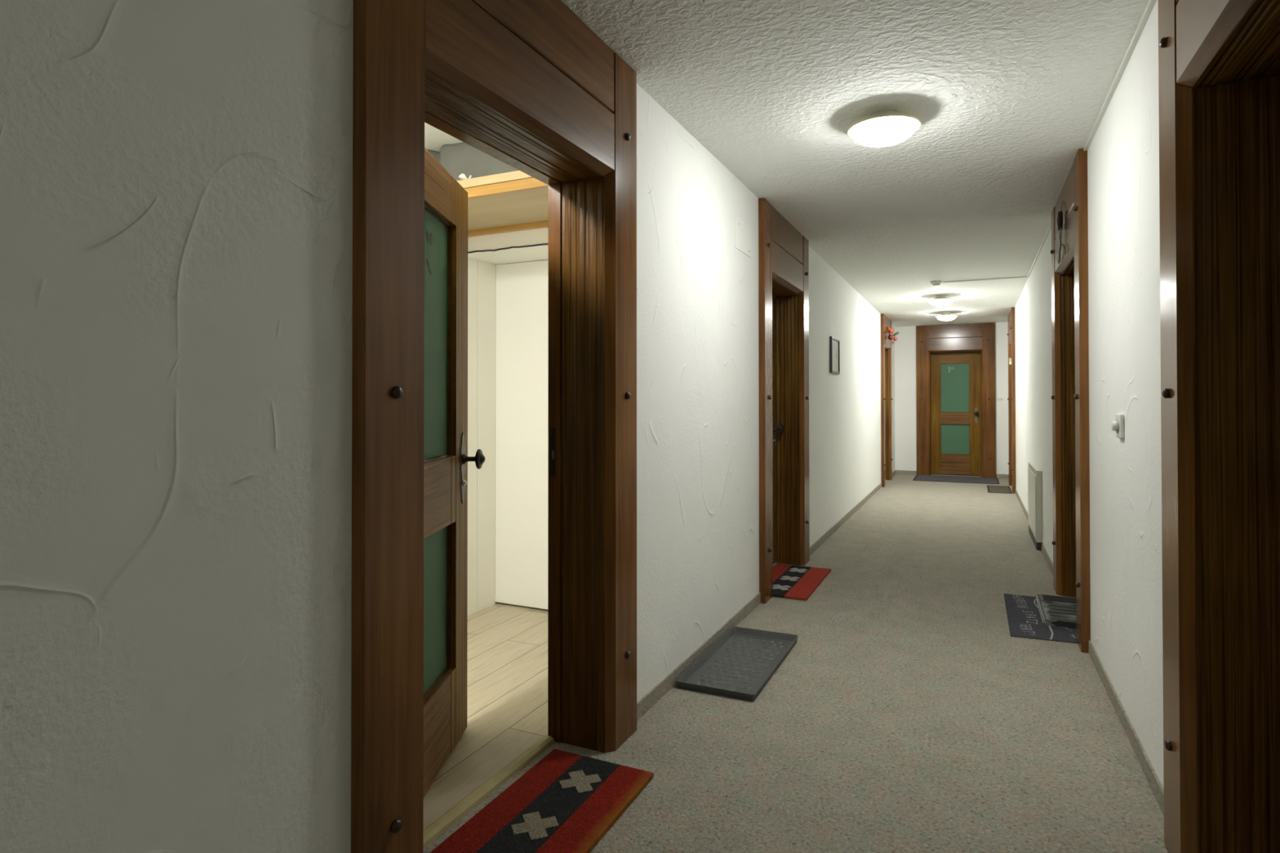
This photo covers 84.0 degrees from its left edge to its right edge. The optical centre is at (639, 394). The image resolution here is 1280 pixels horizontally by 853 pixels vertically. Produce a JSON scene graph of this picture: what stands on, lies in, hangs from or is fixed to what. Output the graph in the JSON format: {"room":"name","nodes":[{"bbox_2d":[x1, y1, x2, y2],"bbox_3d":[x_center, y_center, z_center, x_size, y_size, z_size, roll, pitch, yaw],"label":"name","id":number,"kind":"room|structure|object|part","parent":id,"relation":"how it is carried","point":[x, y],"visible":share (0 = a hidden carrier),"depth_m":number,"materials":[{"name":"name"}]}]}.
{"room":"apartment building corridor","nodes":[
{"label":"apartment building corridor","id":0,"kind":"room"},
{"bbox_2d":[0,0,895,852],"bbox_3d":[0.454,0.031,3.925,0.221,2.400,17.496,0,-1,25],"label":"wall","id":1,"kind":"structure","parent":0,"point":[176,175],"depth_m":1.19,"materials":[{"name":"white paint"}]},
{"bbox_2d":[351,0,636,852],"bbox_3d":[-0.548,0.018,2.138,0.614,2.397,1.287,0,-1,25],"label":"door","id":2,"kind":"structure","parent":1,"relation":"in","point":[527,85],"depth_m":2.20,"materials":[{"name":"brown wood"}]},
{"bbox_3d":[-0.530,0.012,1.529,0.038,2.397,0.200,0,-1,25],"label":"frame post","id":3,"kind":"part","parent":2,"relation":"part of","materials":[{"name":"brown wood"}]},
{"bbox_3d":[-0.677,-0.188,2.145,0.007,0.791,0.612,0,-1,2],"label":"glass pane","id":4,"kind":"part","parent":2,"relation":"part of","materials":[{"name":"green glass"}]},
{"bbox_3d":[-0.676,0.685,2.138,0.007,0.501,0.612,0,-1,2],"label":"glass pane","id":5,"kind":"part","parent":2,"relation":"part of","materials":[{"name":"green glass"}]},
{"bbox_3d":[-0.629,0.262,2.525,0.003,0.250,0.052,0,-1,2],"label":"lock plate","id":6,"kind":"part","parent":2,"relation":"part of","materials":[{"name":"metal"}]},
{"bbox_3d":[-0.588,0.230,2.524,0.078,0.072,0.072,0,-1,2],"label":"knob","id":7,"kind":"part","parent":2,"relation":"part of","materials":[{"name":"metal"}]},
{"bbox_3d":[-0.308,0.204,2.509,0.021,0.170,0.002,0,-1,25],"label":"strike plate","id":8,"kind":"part","parent":2,"relation":"part of","materials":[{"name":"metal"}]},
{"bbox_3d":[-0.070,0.021,2.514,0.038,2.397,0.200,0,-1,25],"label":"frame post","id":9,"kind":"part","parent":2,"relation":"part of","materials":[{"name":"brown wood"}]},
{"bbox_2d":[467,227,548,264],"bbox_3d":[-0.376,-0.970,3.826,1.188,0.398,0.382,0,-1,25],"label":"trim","id":10,"kind":"structure","parent":1,"relation":"attached to","point":[537,236],"depth_m":3.82,"materials":[{"name":"white paint"}]},
{"bbox_2d":[467,243,548,253],"bbox_3d":[-0.458,-0.773,3.646,1.168,0.016,0.009,0,-1,25],"label":"cable","id":11,"kind":"object","parent":1,"relation":"attached to","point":[542,244],"visible":0.41,"depth_m":3.75,"materials":[{"name":"black plastic"}]},
{"bbox_2d":[734,214,751,257],"bbox_3d":[0.572,-0.873,3.935,0.006,0.176,0.294,0,-1,25],"label":"junction cover","id":12,"kind":"object","parent":1,"relation":"attached to","point":[742,229],"visible":1,"depth_m":3.92,"materials":[{"name":"grey plastic"}]},
{"bbox_2d":[636,470,895,721],"bbox_3d":[0.507,1.199,3.772,0.008,0.061,17.281,0,-1,25],"label":"baseboard","id":13,"kind":"structure","parent":1,"relation":"attached to","point":[652,697],"depth_m":3.40,"materials":[{"name":"carpet"}]},
{"bbox_2d":[758,197,809,604],"bbox_3d":[0.896,0.040,4.815,0.264,2.397,1.253,0,-1,25],"label":"door","id":14,"kind":"structure","parent":1,"relation":"in","point":[783,251],"depth_m":5.16,"materials":[{"name":"brown wood"}]},
{"bbox_3d":[0.763,0.036,4.296,0.038,2.397,0.200,0,-1,25],"label":"frame post","id":15,"kind":"part","parent":14,"relation":"part of","materials":[{"name":"brown wood"}]},
{"bbox_3d":[0.971,0.284,5.172,0.003,0.250,0.052,0,-1,25],"label":"lock plate","id":16,"kind":"part","parent":14,"relation":"part of","materials":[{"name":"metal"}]},
{"bbox_3d":[1.008,0.252,5.155,0.078,0.072,0.072,0,-1,25],"label":"knob","id":17,"kind":"part","parent":14,"relation":"part of","materials":[{"name":"metal"}]},
{"bbox_3d":[1.209,0.044,5.250,0.038,2.397,0.200,0,-1,25],"label":"frame post","id":18,"kind":"part","parent":14,"relation":"part of","materials":[{"name":"brown wood"}]},
{"bbox_2d":[829,336,839,374],"bbox_3d":[1.779,-0.352,6.490,0.021,0.326,0.410,0,-1,25],"label":"picture frame","id":19,"kind":"object","parent":1,"relation":"attached to","point":[834,343],"visible":1,"depth_m":6.48,"materials":[{"name":"silver metal"}]},
{"bbox_2d":[832,339,838,372],"bbox_3d":[1.774,-0.352,6.492,0.011,0.285,0.369,0,-1,25],"label":"print","id":20,"kind":"object","parent":19,"relation":"attached to","point":[835,342],"depth_m":6.52},
{"bbox_2d":[880,313,893,487],"bbox_3d":[3.502,0.087,10.388,0.264,2.397,1.150,0,-1,25],"label":"door","id":21,"kind":"structure","parent":1,"relation":"in","point":[886,459],"depth_m":10.69,"materials":[{"name":"brown wood"}]},
{"bbox_3d":[3.391,0.083,9.916,0.038,2.397,0.200,0,-1,25],"label":"frame post","id":22,"kind":"part","parent":21,"relation":"part of","materials":[{"name":"brown wood"}]},
{"bbox_3d":[3.793,0.090,10.776,0.038,2.397,0.200,0,-1,25],"label":"frame post","id":23,"kind":"part","parent":21,"relation":"part of","materials":[{"name":"brown wood"}]},
{"bbox_2d":[887,327,898,344],"bbox_3d":[3.653,-0.853,10.333,0.235,0.248,0.116,0,-1,-36],"label":"ornament","id":24,"kind":"object","parent":21,"relation":"attached to","point":[891,331],"visible":1,"depth_m":10.31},
{"bbox_2d":[426,142,519,180],"bbox_3d":[-0.655,-1.058,3.228,1.181,0.230,0.133,0,-1,25],"label":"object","id":25,"kind":"structure","parent":0,"point":[458,158],"depth_m":3.26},
{"bbox_2d":[467,257,495,615],"bbox_3d":[-1.553,0.023,2.818,0.100,2.400,3.090,0,-1,25],"label":"wall","id":26,"kind":"structure","parent":0,"point":[481,274],"depth_m":4.07,"materials":[{"name":"white paint"}]},
{"bbox_2d":[456,170,548,237],"bbox_3d":[-0.588,-0.901,3.372,1.186,0.080,0.617,0,-1,25],"label":"storage unit","id":27,"kind":"object","parent":26,"relation":"attached to","point":[512,201],"visible":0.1,"depth_m":3.30,"materials":[{"name":"brown wood"}]},
{"bbox_2d":[458,173,471,179],"bbox_3d":[-0.768,-0.962,3.159,0.079,0.038,0.038,0,-1,25],"label":"tissue","id":28,"kind":"object","parent":27,"relation":"on","point":[462,176],"visible":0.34,"depth_m":3.15,"materials":[{"name":"white paper"}]},
{"bbox_3d":[-0.709,-0.884,3.111,1.186,0.042,0.028,0,-1,25],"label":"rail","id":29,"kind":"part","parent":27,"relation":"part of","materials":[{"name":"orange wood"}]},
{"bbox_3d":[-0.464,-0.880,3.635,1.186,0.042,0.035,0,-1,25],"label":"rail","id":30,"kind":"part","parent":27,"relation":"part of","materials":[{"name":"orange wood"}]},
{"bbox_2d":[424,0,1148,326],"bbox_3d":[0.656,-1.231,3.759,3.516,0.120,17.646,0,-1,25],"label":"ceiling","id":31,"kind":"structure","parent":0,"point":[1006,95],"depth_m":2.95,"materials":[{"name":"white paint"}]},
{"bbox_2d":[846,110,921,146],"bbox_3d":[1.030,-1.121,3.005,0.298,0.113,0.298,0,-1,25],"label":"ceiling light","id":32,"kind":"object","parent":31,"relation":"attached to","point":[882,128],"visible":1,"depth_m":2.94,"materials":[{"name":"white glass"}]},
{"bbox_3d":[1.030,-1.092,3.005,0.256,0.056,0.256,0,-1,25],"label":"lamp shade","id":33,"kind":"part","parent":32,"relation":"part of","materials":[{"name":"white glass"}]},
{"bbox_2d":[930,280,942,286],"bbox_3d":[2.991,-1.117,7.178,0.112,0.049,0.112,0,-1,25],"label":"smoke detector","id":34,"kind":"object","parent":31,"relation":"attached to","point":[935,283],"visible":1,"depth_m":7.14,"materials":[{"name":"white plastic"}]},
{"bbox_2d":[926,294,955,306],"bbox_3d":[3.453,-1.077,8.165,0.298,0.113,0.298,0,-1,25],"label":"ceiling light","id":35,"kind":"object","parent":31,"relation":"attached to","point":[940,300],"visible":1,"depth_m":8.10,"materials":[{"name":"white glass"}]},
{"bbox_3d":[3.453,-1.048,8.164,0.256,0.056,0.256,0,-1,25],"label":"lamp shade","id":36,"kind":"part","parent":35,"relation":"part of","materials":[{"name":"white glass"}]},
{"bbox_2d":[935,311,957,320],"bbox_3d":[4.182,-1.064,9.700,0.283,0.113,0.283,0,-1,25],"label":"ceiling light","id":37,"kind":"object","parent":31,"relation":"attached to","point":[946,316],"visible":1,"depth_m":9.63,"materials":[{"name":"white glass"}]},
{"bbox_3d":[4.182,-1.035,9.700,0.243,0.056,0.243,0,-1,25],"label":"lamp shade","id":38,"kind":"part","parent":37,"relation":"part of","materials":[{"name":"white glass"}]},
{"bbox_2d":[942,222,1051,283],"bbox_3d":[2.872,-1.147,5.881,0.769,0.013,2.577,0,-1,25],"label":"cable conduit","id":39,"kind":"object","parent":31,"relation":"attached to","point":[1050,226],"visible":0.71,"depth_m":6.66,"materials":[{"name":"white plastic"}]},
{"bbox_2d":[1084,0,1156,151],"bbox_3d":[1.781,-1.173,2.657,0.016,0.016,1.604,0,-1,25],"label":"cable conduit","id":40,"kind":"object","parent":31,"relation":"attached to","point":[1150,4],"visible":1,"depth_m":2.53,"materials":[{"name":"white plastic"}]},
{"bbox_2d":[422,474,1168,852],"bbox_3d":[0.658,1.289,3.736,3.516,0.120,17.646,0,-1,25],"label":"floor","id":41,"kind":"structure","parent":0,"point":[904,713],"depth_m":2.62,"materials":[{"name":"carpet"}]},
{"bbox_2d":[430,749,653,852],"bbox_3d":[-0.293,1.205,1.970,0.368,0.017,0.800,0,-1,25],"label":"doormat","id":42,"kind":"object","parent":41,"relation":"on","point":[566,802],"visible":1,"depth_m":2.05,"materials":[{"name":"red fabric"}]},
{"bbox_2d":[675,626,798,701],"bbox_3d":[0.467,1.210,3.247,0.342,0.031,0.793,0,-1,25],"label":"tray","id":43,"kind":"object","parent":41,"relation":"on","point":[741,662],"visible":1,"depth_m":3.22,"materials":[{"name":"grey rubber"}]},
{"bbox_2d":[772,564,831,600],"bbox_3d":[0.993,1.228,4.695,0.384,0.017,0.815,0,-1,25],"label":"doormat","id":44,"kind":"object","parent":41,"relation":"on","point":[789,581],"visible":0.88,"depth_m":4.66,"materials":[{"name":"red fabric"}]},
{"bbox_2d":[912,475,999,484],"bbox_3d":[4.784,1.284,10.776,1.160,0.008,0.875,0,-1,25],"label":"doormat","id":45,"kind":"object","parent":41,"relation":"on","point":[918,477],"visible":1,"depth_m":10.68,"materials":[{"name":"grey fabric"}]},
{"bbox_2d":[986,484,1012,493],"bbox_3d":[4.822,1.273,9.550,0.281,0.008,0.835,0,-1,25],"label":"doormat","id":46,"kind":"object","parent":41,"relation":"on","point":[991,489],"visible":1,"depth_m":9.50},
{"bbox_2d":[1003,593,1077,643],"bbox_3d":[2.273,1.226,3.894,0.471,0.006,0.862,0,-1,25],"label":"doormat","id":47,"kind":"object","parent":41,"relation":"on","point":[1025,619],"visible":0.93,"depth_m":3.79,"materials":[{"name":"fabric"}]},
{"bbox_2d":[1035,594,1076,628],"bbox_3d":[2.386,1.206,3.941,0.298,0.034,0.544,0,-1,25],"label":"tray","id":48,"kind":"object","parent":47,"relation":"on","point":[1056,611],"visible":0.56,"depth_m":4.00,"materials":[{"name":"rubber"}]},
{"bbox_2d":[894,322,1008,474],"bbox_3d":[4.954,0.093,11.359,1.648,2.400,0.215,0,-1,25],"label":"wall","id":49,"kind":"structure","parent":0,"point":[905,358],"depth_m":11.50,"materials":[{"name":"white paint"}]},
{"bbox_2d":[895,470,1008,478],"bbox_3d":[4.907,1.262,11.248,1.632,0.061,0.008,0,-1,25],"label":"baseboard","id":50,"kind":"structure","parent":49,"relation":"attached to","point":[897,472],"depth_m":11.48,"materials":[{"name":"carpet"}]},
{"bbox_2d":[915,322,995,477],"bbox_3d":[5.012,0.094,11.302,1.138,2.397,0.264,0,-1,25],"label":"door","id":51,"kind":"structure","parent":49,"relation":"in","point":[955,425],"depth_m":11.35,"materials":[{"name":"brown wood"}]},
{"bbox_3d":[4.545,0.096,11.410,0.200,2.397,0.038,0,-1,25],"label":"frame post","id":52,"kind":"part","parent":51,"relation":"part of","materials":[{"name":"brown wood"}]},
{"bbox_3d":[5.056,-0.102,11.415,0.426,0.785,0.007,0,-1,25],"label":"glass pane","id":53,"kind":"part","parent":51,"relation":"part of","materials":[{"name":"green glass"}]},
{"bbox_3d":[5.056,0.720,11.408,0.426,0.481,0.007,0,-1,25],"label":"glass pane","id":54,"kind":"part","parent":51,"relation":"part of","materials":[{"name":"green glass"}]},
{"bbox_3d":[5.320,0.334,11.249,0.052,0.250,0.003,0,-1,25],"label":"lock plate","id":55,"kind":"part","parent":51,"relation":"part of","materials":[{"name":"metal"}]},
{"bbox_3d":[5.395,0.091,11.013,0.200,2.397,0.038,0,-1,25],"label":"frame post","id":56,"kind":"part","parent":51,"relation":"part of","materials":[{"name":"brown wood"}]},
{"bbox_2d":[1014,0,1164,789],"bbox_3d":[2.139,0.023,3.138,0.215,2.400,17.496,0,-1,25],"label":"wall","id":57,"kind":"structure","parent":0,"point":[1124,331],"depth_m":2.62,"materials":[{"name":"white paint"}]},
{"bbox_2d":[1007,306,1015,493],"bbox_3d":[5.134,0.079,9.610,0.264,2.397,1.120,0,-1,25],"label":"door","id":58,"kind":"structure","parent":57,"relation":"in","point":[1011,340],"depth_m":9.19,"materials":[{"name":"brown wood"}]},
{"bbox_3d":[5.239,0.083,10.069,0.038,2.397,0.200,0,-1,25],"label":"frame post","id":59,"kind":"part","parent":58,"relation":"part of","materials":[{"name":"brown wood"}]},
{"bbox_3d":[4.849,0.076,9.235,0.038,2.397,0.200,0,-1,25],"label":"frame post","id":60,"kind":"part","parent":58,"relation":"part of","materials":[{"name":"brown wood"}]},
{"bbox_2d":[1027,462,1042,550],"bbox_3d":[3.377,0.930,6.086,0.046,0.635,0.900,0,-1,25],"label":"wall heater","id":61,"kind":"object","parent":57,"relation":"attached to","point":[1034,473],"visible":1,"depth_m":5.77,"materials":[{"name":"beige metal"}]},
{"bbox_2d":[1028,463,1035,474],"bbox_3d":[3.361,0.635,6.096,0.001,0.030,0.840,0,-1,25],"label":"grille","id":62,"kind":"object","parent":61,"relation":"attached to","point":[1032,467],"depth_m":6.10,"materials":[{"name":"grey metal"}]},
{"bbox_3d":[3.361,0.916,6.100,0.005,0.505,0.852,0,-1,25],"label":"panel","id":63,"kind":"part","parent":61,"relation":"part of","materials":[{"name":"white metal"}]},
{"bbox_2d":[1050,148,1090,653],"bbox_3d":[2.474,0.031,3.921,0.264,2.397,1.290,0,-1,25],"label":"door","id":64,"kind":"structure","parent":57,"relation":"in","point":[1069,277],"depth_m":4.07,"materials":[{"name":"brown wood"}]},
{"bbox_3d":[2.615,0.036,4.457,0.038,2.397,0.200,0,-1,25],"label":"frame post","id":65,"kind":"part","parent":64,"relation":"part of","materials":[{"name":"brown wood"}]},
{"bbox_2d":[1056,200,1066,263],"bbox_3d":[2.341,-0.916,3.956,0.036,0.327,0.341,0,-1,25],"label":"tassel ornament","id":66,"kind":"object","parent":64,"relation":"hanging from","point":[1060,218],"visible":1,"depth_m":3.96,"materials":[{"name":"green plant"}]},
{"bbox_3d":[2.370,-0.865,4.014,0.011,0.130,0.107,0,-1,27],"label":"cord","id":67,"kind":"part","parent":66,"relation":"part of","materials":[{"name":"grey fabric"}]},
{"bbox_3d":[2.324,-0.864,3.914,0.011,0.134,0.134,0,-1,24],"label":"cord","id":68,"kind":"part","parent":66,"relation":"part of","materials":[{"name":"beige fabric"}]},
{"bbox_3d":[2.154,0.027,3.469,0.038,2.397,0.200,0,-1,25],"label":"frame post","id":69,"kind":"part","parent":64,"relation":"part of","materials":[{"name":"brown wood"}]},
{"bbox_2d":[1008,474,1164,816],"bbox_3d":[1.993,1.192,3.077,0.008,0.061,17.281,0,-1,25],"label":"baseboard","id":70,"kind":"structure","parent":57,"relation":"attached to","point":[1157,788],"depth_m":2.54,"materials":[{"name":"carpet"}]},
{"bbox_2d":[1111,413,1124,438],"bbox_3d":[1.768,0.117,2.636,0.030,0.090,0.096,0,-1,25],"label":"light switch","id":71,"kind":"object","parent":57,"relation":"attached to","point":[1117,425],"visible":1,"depth_m":2.61,"materials":[{"name":"white plastic"}]},
{"bbox_3d":[1.761,0.117,2.640,0.014,0.038,0.038,0,-1,25],"label":"knob","id":72,"kind":"part","parent":71,"relation":"part of","materials":[{"name":"white plastic"}]},
{"bbox_3d":[1.777,0.117,2.633,0.012,0.090,0.096,0,-1,25],"label":"plate","id":73,"kind":"part","parent":71,"relation":"part of","materials":[{"name":"white plastic"}]},
{"bbox_2d":[1158,0,1279,852],"bbox_3d":[1.249,0.009,1.299,0.264,2.397,1.287,0,-1,25],"label":"door","id":74,"kind":"structure","parent":57,"relation":"in","point":[1219,60],"depth_m":1.71,"materials":[{"name":"brown wood"}]},
{"bbox_3d":[1.389,0.013,1.833,0.038,2.397,0.200,0,-1,25],"label":"frame post","id":75,"kind":"part","parent":74,"relation":"part of","materials":[{"name":"brown wood"}]},
{"bbox_3d":[-0.273,0.033,4.035,1.188,2.400,0.100,0,-1,25],"label":"wall","id":76,"kind":"structure","parent":0,"visible":0},
{"bbox_2d":[495,259,548,609],"bbox_3d":[-0.333,0.226,3.973,1.130,1.988,0.040,0,-1,25],"label":"closet door","id":77,"kind":"structure","parent":76,"relation":"in","point":[522,289],"depth_m":4.11,"materials":[{"name":"white paint"}]}
]}

